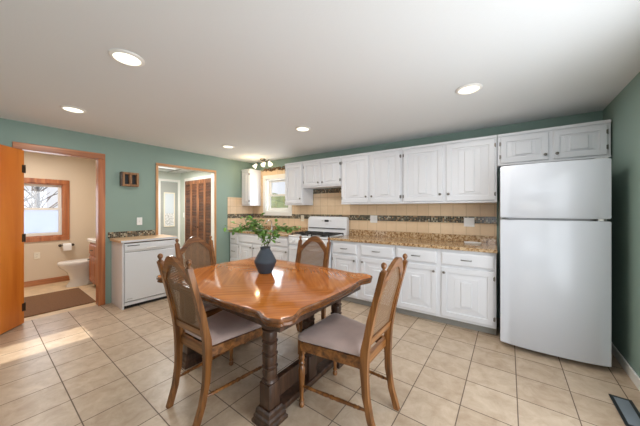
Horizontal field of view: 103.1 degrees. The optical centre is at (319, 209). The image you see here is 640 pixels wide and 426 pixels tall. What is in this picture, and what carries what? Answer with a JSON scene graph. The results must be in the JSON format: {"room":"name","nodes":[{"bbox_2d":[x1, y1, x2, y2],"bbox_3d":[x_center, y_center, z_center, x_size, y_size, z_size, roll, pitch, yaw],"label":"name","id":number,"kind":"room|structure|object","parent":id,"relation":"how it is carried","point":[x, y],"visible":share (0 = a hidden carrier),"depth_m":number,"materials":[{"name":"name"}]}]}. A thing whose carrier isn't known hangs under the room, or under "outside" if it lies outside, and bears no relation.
{"room":"eat-in kitchen","nodes":[
{"label":"eat-in kitchen","id":0,"kind":"room"},
{"bbox_2d":[24,151,95,281],"bbox_3d":[-5.066,0.152,4.417,0.120,2.350,2.260,0,0,37],"label":"wall","id":1,"kind":"structure","parent":0,"point":[81,172],"depth_m":4.75,"materials":[{"name":"beige paint"}]},
{"bbox_2d":[34,252,39,258],"bbox_3d":[-4.959,0.807,4.450,0.009,0.115,0.072,0,0,37],"label":"wall outlet","id":2,"kind":"object","parent":1,"relation":"attached to","point":[37,254],"visible":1,"depth_m":4.45,"materials":[{"name":"beige plastic"}]},
{"bbox_2d":[24,178,69,242],"bbox_3d":[-5.005,0.007,4.481,0.138,1.110,0.825,0,0,37],"label":"window","id":3,"kind":"structure","parent":1,"relation":"in","point":[40,224],"depth_m":4.60,"materials":[{"name":"brown wood"}]},
{"bbox_2d":[24,275,69,286],"bbox_3d":[-5.028,1.280,4.352,0.015,0.095,2.000,0,0,37],"label":"baseboard","id":4,"kind":"structure","parent":1,"relation":"attached to","point":[61,278],"depth_m":4.53,"materials":[{"name":"brown wood"}]},
{"bbox_2d":[0,118,252,303],"bbox_3d":[-3.282,0.152,3.293,0.100,2.350,6.420,0,0,37],"label":"wall","id":5,"kind":"structure","parent":0,"point":[124,205],"depth_m":3.83,"materials":[{"name":"green paint"}]},
{"bbox_2d":[0,144,25,333],"bbox_3d":[-3.395,0.314,2.615,0.109,2.003,0.694,0,0,-15],"label":"door","id":6,"kind":"structure","parent":5,"relation":"in","point":[12,167],"depth_m":2.78,"materials":[{"name":"orange wood"}]},
{"bbox_2d":[12,141,104,305],"bbox_3d":[-3.301,0.275,3.258,0.128,2.105,0.830,0,0,37],"label":"door frame","id":7,"kind":"structure","parent":5,"relation":"attached to","point":[100,158],"depth_m":3.51,"materials":[{"name":"brown wood"}]},
{"bbox_2d":[120,171,138,186],"bbox_3d":[-2.822,-0.448,3.765,0.074,0.205,0.225,0,0,37],"label":"shadow box","id":8,"kind":"object","parent":5,"relation":"attached to","point":[129,179],"visible":1,"depth_m":3.76,"materials":[{"name":"brown wood"}]},
{"bbox_2d":[137,217,141,224],"bbox_3d":[-2.764,0.177,3.893,0.016,0.115,0.072,0,0,37],"label":"light switch","id":9,"kind":"object","parent":5,"relation":"attached to","point":[139,219],"visible":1,"depth_m":3.89,"materials":[{"name":"white plastic"}]},
{"bbox_2d":[156,163,215,258],"bbox_3d":[-2.363,0.287,4.522,0.128,2.080,1.047,0,0,37],"label":"door frame","id":10,"kind":"structure","parent":5,"relation":"attached to","point":[213,172],"depth_m":4.88,"materials":[{"name":"brown wood"}]},
{"bbox_2d":[227,197,252,229],"bbox_3d":[-1.676,0.076,5.367,0.007,0.658,0.625,0,0,37],"label":"tile backsplash","id":11,"kind":"structure","parent":5,"relation":"attached to","point":[235,210],"depth_m":5.28,"materials":[{"name":"beige tile"}]},
{"bbox_2d":[124,239,171,252],"bbox_3d":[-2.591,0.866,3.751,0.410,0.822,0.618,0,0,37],"label":"control panel","id":12,"kind":"object","parent":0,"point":[166,239],"depth_m":3.63,"materials":[{"name":"white"}]},
{"bbox_2d":[158,171,179,182],"bbox_3d":[-3.744,0.227,5.661,0.120,2.200,1.368,0,0,37],"label":"wall","id":13,"kind":"structure","parent":0,"point":[161,174],"depth_m":5.89,"materials":[{"name":"grey paint"}]},
{"bbox_2d":[158,178,179,256],"bbox_3d":[-3.509,0.312,5.902,0.059,2.030,0.480,0,0,37],"label":"door","id":14,"kind":"structure","parent":13,"relation":"in","point":[168,192],"depth_m":5.89,"materials":[{"name":"grey paint"}]},
{"bbox_2d":[158,167,189,172],"bbox_3d":[-3.036,-0.919,5.197,1.771,0.108,1.468,0,0,37],"label":"ceiling","id":15,"kind":"structure","parent":0,"point":[159,169],"depth_m":5.66,"materials":[{"name":"white paint"}]},
{"bbox_2d":[180,171,210,260],"bbox_3d":[-2.647,0.227,5.637,1.671,2.200,0.100,0,0,37],"label":"wall","id":16,"kind":"structure","parent":0,"point":[191,174],"depth_m":6.03,"materials":[{"name":"grey paint"}]},
{"bbox_2d":[184,175,210,258],"bbox_3d":[-2.651,0.302,5.565,1.290,2.050,0.017,0,0,37],"label":"door frame","id":17,"kind":"structure","parent":16,"relation":"attached to","point":[206,176],"depth_m":5.88,"materials":[{"name":"white paint"}]},
{"bbox_2d":[185,178,210,266],"bbox_3d":[-2.674,0.331,5.543,1.136,1.968,0.064,0,0,37],"label":"door","id":18,"kind":"structure","parent":16,"relation":"in","point":[197,192],"depth_m":5.52,"materials":[{"name":"brown wood"}]},
{"bbox_2d":[0,0,639,163],"bbox_3d":[-1.085,-1.073,1.714,5.550,0.100,6.500,0,0,37],"label":"ceiling","id":19,"kind":"structure","parent":0,"point":[241,74],"depth_m":1.80,"materials":[{"name":"white paint"}]},
{"bbox_2d":[60,105,86,113],"bbox_3d":[-2.506,-1.016,2.581,0.197,0.012,0.197,0,0,37],"label":"recessed light","id":20,"kind":"object","parent":19,"relation":"in","point":[68,108],"visible":1,"depth_m":2.57,"materials":[{"name":"white paint"}]},
{"bbox_2d":[108,49,144,66],"bbox_3d":[-1.297,-1.016,1.709,0.197,0.012,0.197,0,0,37],"label":"recessed light","id":21,"kind":"object","parent":19,"relation":"in","point":[125,57],"visible":1,"depth_m":1.70,"materials":[{"name":"white paint"}]},
{"bbox_2d":[222,145,234,147],"bbox_3d":[-1.480,-1.016,4.098,0.197,0.012,0.197,0,0,37],"label":"recessed light","id":22,"kind":"object","parent":19,"relation":"in","point":[224,146],"visible":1,"depth_m":4.08,"materials":[{"name":"white paint"}]},
{"bbox_2d":[253,158,272,168],"bbox_3d":[-1.150,-0.931,5.098,0.570,0.182,0.160,0,0,34],"label":"spotlight fixture","id":23,"kind":"object","parent":19,"relation":"attached to","point":[270,164],"visible":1,"depth_m":5.07,"materials":[{"name":"white glass"}]},
{"bbox_2d":[295,126,310,131],"bbox_3d":[-0.217,-1.016,3.199,0.197,0.012,0.197,0,0,37],"label":"recessed light","id":24,"kind":"object","parent":19,"relation":"in","point":[299,128],"visible":1,"depth_m":3.17,"materials":[{"name":"white paint"}]},
{"bbox_2d":[456,83,482,94],"bbox_3d":[1.259,-1.016,2.147,0.197,0.012,0.197,0,0,37],"label":"recessed light","id":25,"kind":"object","parent":19,"relation":"in","point":[471,88],"visible":1,"depth_m":2.13,"materials":[{"name":"white glass"}]},
{"bbox_2d":[0,280,639,425],"bbox_3d":[-1.912,1.367,2.339,7.622,0.080,6.480,0,0,37],"label":"floor","id":26,"kind":"structure","parent":0,"point":[107,364],"depth_m":1.98,"materials":[{"name":"beige tile"}]},
{"bbox_2d":[24,288,95,317],"bbox_3d":[-3.891,1.320,3.642,1.070,0.013,0.815,0,0,37],"label":"bath mat","id":27,"kind":"object","parent":26,"relation":"on","point":[58,300],"visible":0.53,"depth_m":3.63,"materials":[{"name":"brown fabric"}]},
{"bbox_2d":[57,258,91,286],"bbox_3d":[-4.174,0.950,4.579,0.470,0.755,0.794,0,0,37],"label":"toilet","id":28,"kind":"object","parent":26,"relation":"on","point":[77,270],"visible":0.32,"depth_m":4.38,"materials":[{"name":"white ceramic"}]},
{"bbox_2d":[87,238,95,286],"bbox_3d":[-3.481,0.867,4.263,0.990,0.920,0.484,0,0,37],"label":"bathroom vanity","id":29,"kind":"object","parent":26,"relation":"on","point":[92,246],"visible":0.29,"depth_m":4.22,"materials":[{"name":"brown wood"}]},
{"bbox_2d":[108,230,176,309],"bbox_3d":[-2.587,0.823,3.735,0.484,1.008,0.724,0,0,37],"label":"enclosure","id":30,"kind":"object","parent":26,"relation":"on","point":[117,239],"visible":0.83,"depth_m":3.54,"materials":[{"name":"white paint"}]},
{"bbox_2d":[124,239,173,308],"bbox_3d":[-2.570,0.890,3.735,0.462,0.874,0.622,0,0,37],"label":"dishwasher","id":31,"kind":"object","parent":26,"relation":"on","point":[141,270],"visible":0.76,"depth_m":3.53,"materials":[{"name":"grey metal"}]},
{"bbox_2d":[156,253,262,425],"bbox_3d":[-0.750,0.806,1.815,0.468,1.042,0.626,0,0,35],"label":"dining chair","id":32,"kind":"object","parent":26,"relation":"on","point":[224,330],"visible":0.78,"depth_m":1.68,"materials":[{"name":"brown wood"}]},
{"bbox_2d":[175,236,245,343],"bbox_3d":[-1.098,0.806,2.521,0.626,1.042,0.468,0,0,37],"label":"dining chair","id":33,"kind":"object","parent":26,"relation":"on","point":[210,310],"visible":0.2,"depth_m":2.65,"materials":[{"name":"brown wood"}]},
{"bbox_2d":[230,232,238,260],"bbox_3d":[-1.556,0.889,5.283,0.268,0.875,0.639,0,0,34],"label":"base cabinet","id":34,"kind":"object","parent":26,"relation":"on","point":[234,239],"visible":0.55,"depth_m":5.03,"materials":[{"name":"white paint"}]},
{"bbox_2d":[238,233,268,259],"bbox_3d":[-1.094,0.889,4.969,0.841,0.875,0.634,0,0,34],"label":"base cabinet","id":35,"kind":"object","parent":26,"relation":"on","point":[249,245],"visible":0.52,"depth_m":4.79,"materials":[{"name":"white paint"}]},
{"bbox_2d":[229,226,307,236],"bbox_3d":[-1.007,0.395,4.918,1.584,0.110,0.626,0,0,34],"label":"countertop","id":36,"kind":"structure","parent":35,"relation":"on","point":[301,229],"depth_m":4.82,"materials":[{"name":"beige stone"}]},
{"bbox_2d":[156,257,372,425],"bbox_3d":[-0.481,0.948,2.205,1.564,0.758,1.176,0,0,37],"label":"dining table","id":37,"kind":"object","parent":26,"relation":"on","point":[278,300],"visible":0.69,"depth_m":1.77,"materials":[{"name":"brown wood"}]},
{"bbox_2d":[254,246,275,273],"bbox_3d":[-0.494,0.452,2.296,0.196,0.232,0.196,0,0,37],"label":"flower vase","id":38,"kind":"object","parent":37,"relation":"on","point":[265,261],"visible":0.97,"depth_m":2.23,"materials":[{"name":"black ceramic"}]},
{"bbox_2d":[223,216,265,247],"bbox_3d":[-0.673,0.263,2.282,0.363,0.412,0.162,0,0,-6],"label":"leafy branch","id":39,"kind":"object","parent":38,"relation":"in","point":[239,229],"visible":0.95,"depth_m":2.27,"materials":[{"name":"green plant"}]},
{"bbox_2d":[245,213,267,244],"bbox_3d":[-0.592,0.249,2.345,0.254,0.442,0.159,0,0,37],"label":"leafy branch","id":40,"kind":"object","parent":38,"relation":"in","point":[253,221],"visible":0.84,"depth_m":2.32,"materials":[{"name":"green plant"}]},
{"bbox_2d":[252,225,269,245],"bbox_3d":[-0.516,0.303,2.266,0.138,0.333,0.173,0,0,37],"label":"leafy branch","id":41,"kind":"object","parent":38,"relation":"in","point":[262,234],"visible":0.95,"depth_m":2.26,"materials":[{"name":"green plant"}]},
{"bbox_2d":[264,226,287,246],"bbox_3d":[-0.403,0.305,2.249,0.227,0.330,0.121,0,0,9],"label":"leafy branch","id":42,"kind":"object","parent":38,"relation":"in","point":[276,235],"visible":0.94,"depth_m":2.25,"materials":[{"name":"green plant"}]},
{"bbox_2d":[266,219,300,247],"bbox_3d":[-0.334,0.275,2.315,0.328,0.390,0.142,0,0,-10],"label":"leafy branch","id":43,"kind":"object","parent":38,"relation":"in","point":[279,228],"visible":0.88,"depth_m":2.30,"materials":[{"name":"green plant"}]},
{"bbox_2d":[269,236,289,260],"bbox_3d":[-0.553,0.889,4.595,0.466,0.875,0.639,0,0,34],"label":"base cabinet","id":44,"kind":"object","parent":26,"relation":"on","point":[280,249],"visible":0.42,"depth_m":4.33,"materials":[{"name":"white paint"}]},
{"bbox_2d":[262,236,330,348],"bbox_3d":[-0.198,0.806,2.498,0.468,1.042,0.626,0,0,29],"label":"dining chair","id":45,"kind":"object","parent":26,"relation":"on","point":[320,247],"visible":0.27,"depth_m":2.71,"materials":[{"name":"brown wood"}]},
{"bbox_2d":[288,216,348,267],"bbox_3d":[-0.033,0.725,4.197,0.800,1.205,0.671,0,0,34],"label":"gas range","id":46,"kind":"object","parent":26,"relation":"on","point":[322,227],"visible":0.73,"depth_m":4.20,"materials":[{"name":"white metal"}]},
{"bbox_2d":[289,245,329,267],"bbox_3d":[-0.200,0.827,3.956,0.780,0.500,0.106,0,0,37],"label":"oven","id":47,"kind":"object","parent":46,"relation":"in","point":[292,248],"depth_m":4.05,"materials":[{"name":"white metal"}]},
{"bbox_2d":[288,233,342,238],"bbox_3d":[-0.047,0.430,4.177,0.800,0.022,0.520,0,0,34],"label":"cooktop","id":48,"kind":"object","parent":46,"relation":"in","point":[296,235],"depth_m":4.11,"materials":[{"name":"white metal"}]},
{"bbox_2d":[298,253,407,425],"bbox_3d":[0.227,0.806,1.705,0.626,1.042,0.468,0,0,37],"label":"dining chair","id":49,"kind":"object","parent":26,"relation":"on","point":[339,338],"visible":1,"depth_m":1.61,"materials":[{"name":"brown wood"}]},
{"bbox_2d":[332,240,396,311],"bbox_3d":[0.718,0.889,3.724,0.951,0.875,0.639,0,0,34],"label":"base cabinet","id":50,"kind":"object","parent":26,"relation":"on","point":[355,257],"visible":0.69,"depth_m":3.47,"materials":[{"name":"white paint"}]},
{"bbox_2d":[396,245,495,334],"bbox_3d":[1.548,0.889,3.155,1.052,0.875,0.639,0,0,34],"label":"base cabinet","id":51,"kind":"object","parent":26,"relation":"on","point":[452,287],"visible":0.8,"depth_m":2.87,"materials":[{"name":"white paint"}]},
{"bbox_2d":[330,229,497,252],"bbox_3d":[1.160,0.389,3.432,2.027,0.122,0.626,0,0,34],"label":"countertop","id":52,"kind":"structure","parent":51,"relation":"on","point":[412,239],"depth_m":3.35,"materials":[{"name":"beige stone"}]},
{"bbox_2d":[464,241,481,243],"bbox_3d":[1.863,0.403,3.099,0.180,0.022,0.080,0,0,34],"label":"soap tray","id":53,"kind":"object","parent":52,"relation":"on","point":[468,242],"visible":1,"depth_m":3.08,"materials":[{"name":"white plastic"}]},
{"bbox_2d":[499,157,610,366],"bbox_3d":[2.253,0.448,2.549,0.734,1.758,0.766,0,0,34],"label":"refrigerator","id":54,"kind":"object","parent":26,"relation":"on","point":[555,230],"visible":1,"depth_m":2.21,"materials":[{"name":"white metal"}]},
{"bbox_2d":[609,394,639,425],"bbox_3d":[2.018,1.323,1.659,0.110,0.006,0.330,0,0,37],"label":"floor vent","id":55,"kind":"object","parent":26,"relation":"in","point":[630,415],"visible":1,"depth_m":1.67,"materials":[{"name":"grey metal"}]},
{"bbox_2d":[253,111,602,317],"bbox_3d":[0.791,0.152,4.161,5.650,2.350,0.141,0,0,34],"label":"wall","id":56,"kind":"structure","parent":0,"point":[598,115],"depth_m":3.26,"materials":[{"name":"green paint"}]},
{"bbox_2d":[241,169,260,205],"bbox_3d":[-1.472,-0.464,5.417,0.253,0.762,0.326,0,0,34],"label":"upper cabinet","id":57,"kind":"object","parent":56,"relation":"attached to","point":[251,178],"visible":1,"depth_m":5.31,"materials":[{"name":"white paint"}]},
{"bbox_2d":[263,174,291,215],"bbox_3d":[-0.850,-0.300,5.260,0.800,0.845,0.138,0,0,34],"label":"window","id":58,"kind":"structure","parent":56,"relation":"in","point":[270,179],"depth_m":5.33,"materials":[{"name":"white paint"}]},
{"bbox_2d":[285,161,312,204],"bbox_3d":[-0.400,-0.464,4.670,0.421,0.762,0.347,0,0,34],"label":"upper cabinet","id":59,"kind":"object","parent":56,"relation":"attached to","point":[295,194],"visible":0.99,"depth_m":4.53,"materials":[{"name":"white paint"}]},
{"bbox_2d":[303,156,340,188],"bbox_3d":[0.091,-0.612,4.333,0.762,0.467,0.346,0,0,34],"label":"upper cabinet","id":60,"kind":"object","parent":56,"relation":"attached to","point":[324,173],"visible":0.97,"depth_m":4.20,"materials":[{"name":"white paint"}]},
{"bbox_2d":[341,148,401,204],"bbox_3d":[0.800,-0.464,3.848,0.951,0.762,0.346,0,0,34],"label":"upper cabinet","id":61,"kind":"object","parent":56,"relation":"attached to","point":[375,177],"visible":0.94,"depth_m":3.69,"materials":[{"name":"white paint"}]},
{"bbox_2d":[253,168,496,268],"bbox_3d":[0.344,-0.056,4.376,4.434,1.565,0.007,0,0,34],"label":"tile backsplash","id":62,"kind":"structure","parent":56,"relation":"attached to","point":[425,218],"depth_m":3.83,"materials":[{"name":"beige tile"}]},
{"bbox_2d":[262,166,284,171],"bbox_3d":[-0.890,-0.834,5.202,0.842,0.082,0.028,0,0,34],"label":"scroll ornament","id":63,"kind":"object","parent":62,"relation":"attached to","point":[273,168],"visible":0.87,"depth_m":5.22,"materials":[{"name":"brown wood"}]},
{"bbox_2d":[370,215,376,222],"bbox_3d":[0.847,0.149,4.017,0.118,0.115,0.016,0,0,34],"label":"light switch","id":64,"kind":"object","parent":62,"relation":"attached to","point":[373,218],"visible":1,"depth_m":4.02,"materials":[{"name":"white plastic"}]},
{"bbox_2d":[464,218,474,226],"bbox_3d":[1.925,0.162,3.278,0.118,0.115,0.016,0,0,34],"label":"light switch","id":65,"kind":"object","parent":62,"relation":"attached to","point":[468,222],"visible":1,"depth_m":3.28,"materials":[{"name":"white plastic"}]},
{"bbox_2d":[402,135,496,203],"bbox_3d":[1.633,-0.464,3.276,1.064,0.762,0.346,0,0,34],"label":"upper cabinet","id":66,"kind":"object","parent":56,"relation":"attached to","point":[464,170],"visible":1,"depth_m":3.12,"materials":[{"name":"white paint"}]},
{"bbox_2d":[497,119,610,168],"bbox_3d":[2.435,-0.669,2.727,0.872,0.352,0.346,0,0,34],"label":"upper cabinet","id":67,"kind":"object","parent":56,"relation":"attached to","point":[588,140],"visible":0.98,"depth_m":2.58,"materials":[{"name":"white paint"}]},
{"bbox_2d":[603,72,639,377],"bbox_3d":[1.111,0.152,0.085,0.120,2.350,6.500,0,0,37],"label":"wall","id":68,"kind":"structure","parent":0,"point":[623,111],"depth_m":2.11,"materials":[{"name":"green paint"}]},
{"bbox_2d":[611,342,639,390],"bbox_3d":[2.387,1.284,1.918,0.013,0.085,1.475,0,0,37],"label":"baseboard","id":69,"kind":"structure","parent":68,"relation":"attached to","point":[631,373],"depth_m":2.06,"materials":[{"name":"white paint"}]},
{"label":"outside","id":70,"kind":"structure","parent":0,"visible":0},
{"bbox_3d":[0.000,1.877,0.000,120.000,0.100,120.000,0,0,37],"label":"ground","id":71,"kind":"structure","parent":70,"visible":0},
{"bbox_2d":[24,186,57,207],"bbox_3d":[-13.110,-0.682,11.726,4.177,5.026,4.050,0,0,37],"label":"bare tree","id":72,"kind":"object","parent":71,"relation":"on","point":[37,204],"visible":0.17,"depth_m":11.70,"materials":[{"name":"grey plant"}]},
{"bbox_2d":[24,187,57,207],"bbox_3d":[-9.891,-0.400,7.932,3.278,4.463,3.758,0,0,-4],"label":"bare tree","id":73,"kind":"object","parent":71,"relation":"on","point":[25,199],"visible":0.02,"depth_m":8.69,"materials":[{"name":"grey plant"}]},
{"bbox_2d":[271,193,287,207],"bbox_3d":[-2.136,0.568,16.335,7.176,3.484,2.803,0,0,8],"label":"shrub","id":74,"kind":"object","parent":71,"relation":"on","point":[277,201],"visible":0.03,"depth_m":15.25,"materials":[{"name":"green plant"}]},
{"bbox_3d":[-4.715,0.662,4.730,0.068,0.048,0.217,0,0,37],"label":"toilet paper holder","id":75,"kind":"object","parent":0,"visible":0},
{"bbox_2d":[62,243,71,250],"bbox_3d":[-4.702,0.689,4.720,0.094,0.131,0.110,0,0,37],"label":"toilet paper roll","id":76,"kind":"object","parent":75,"relation":"on","point":[66,246],"visible":1,"depth_m":4.69,"materials":[{"name":"white paper"}]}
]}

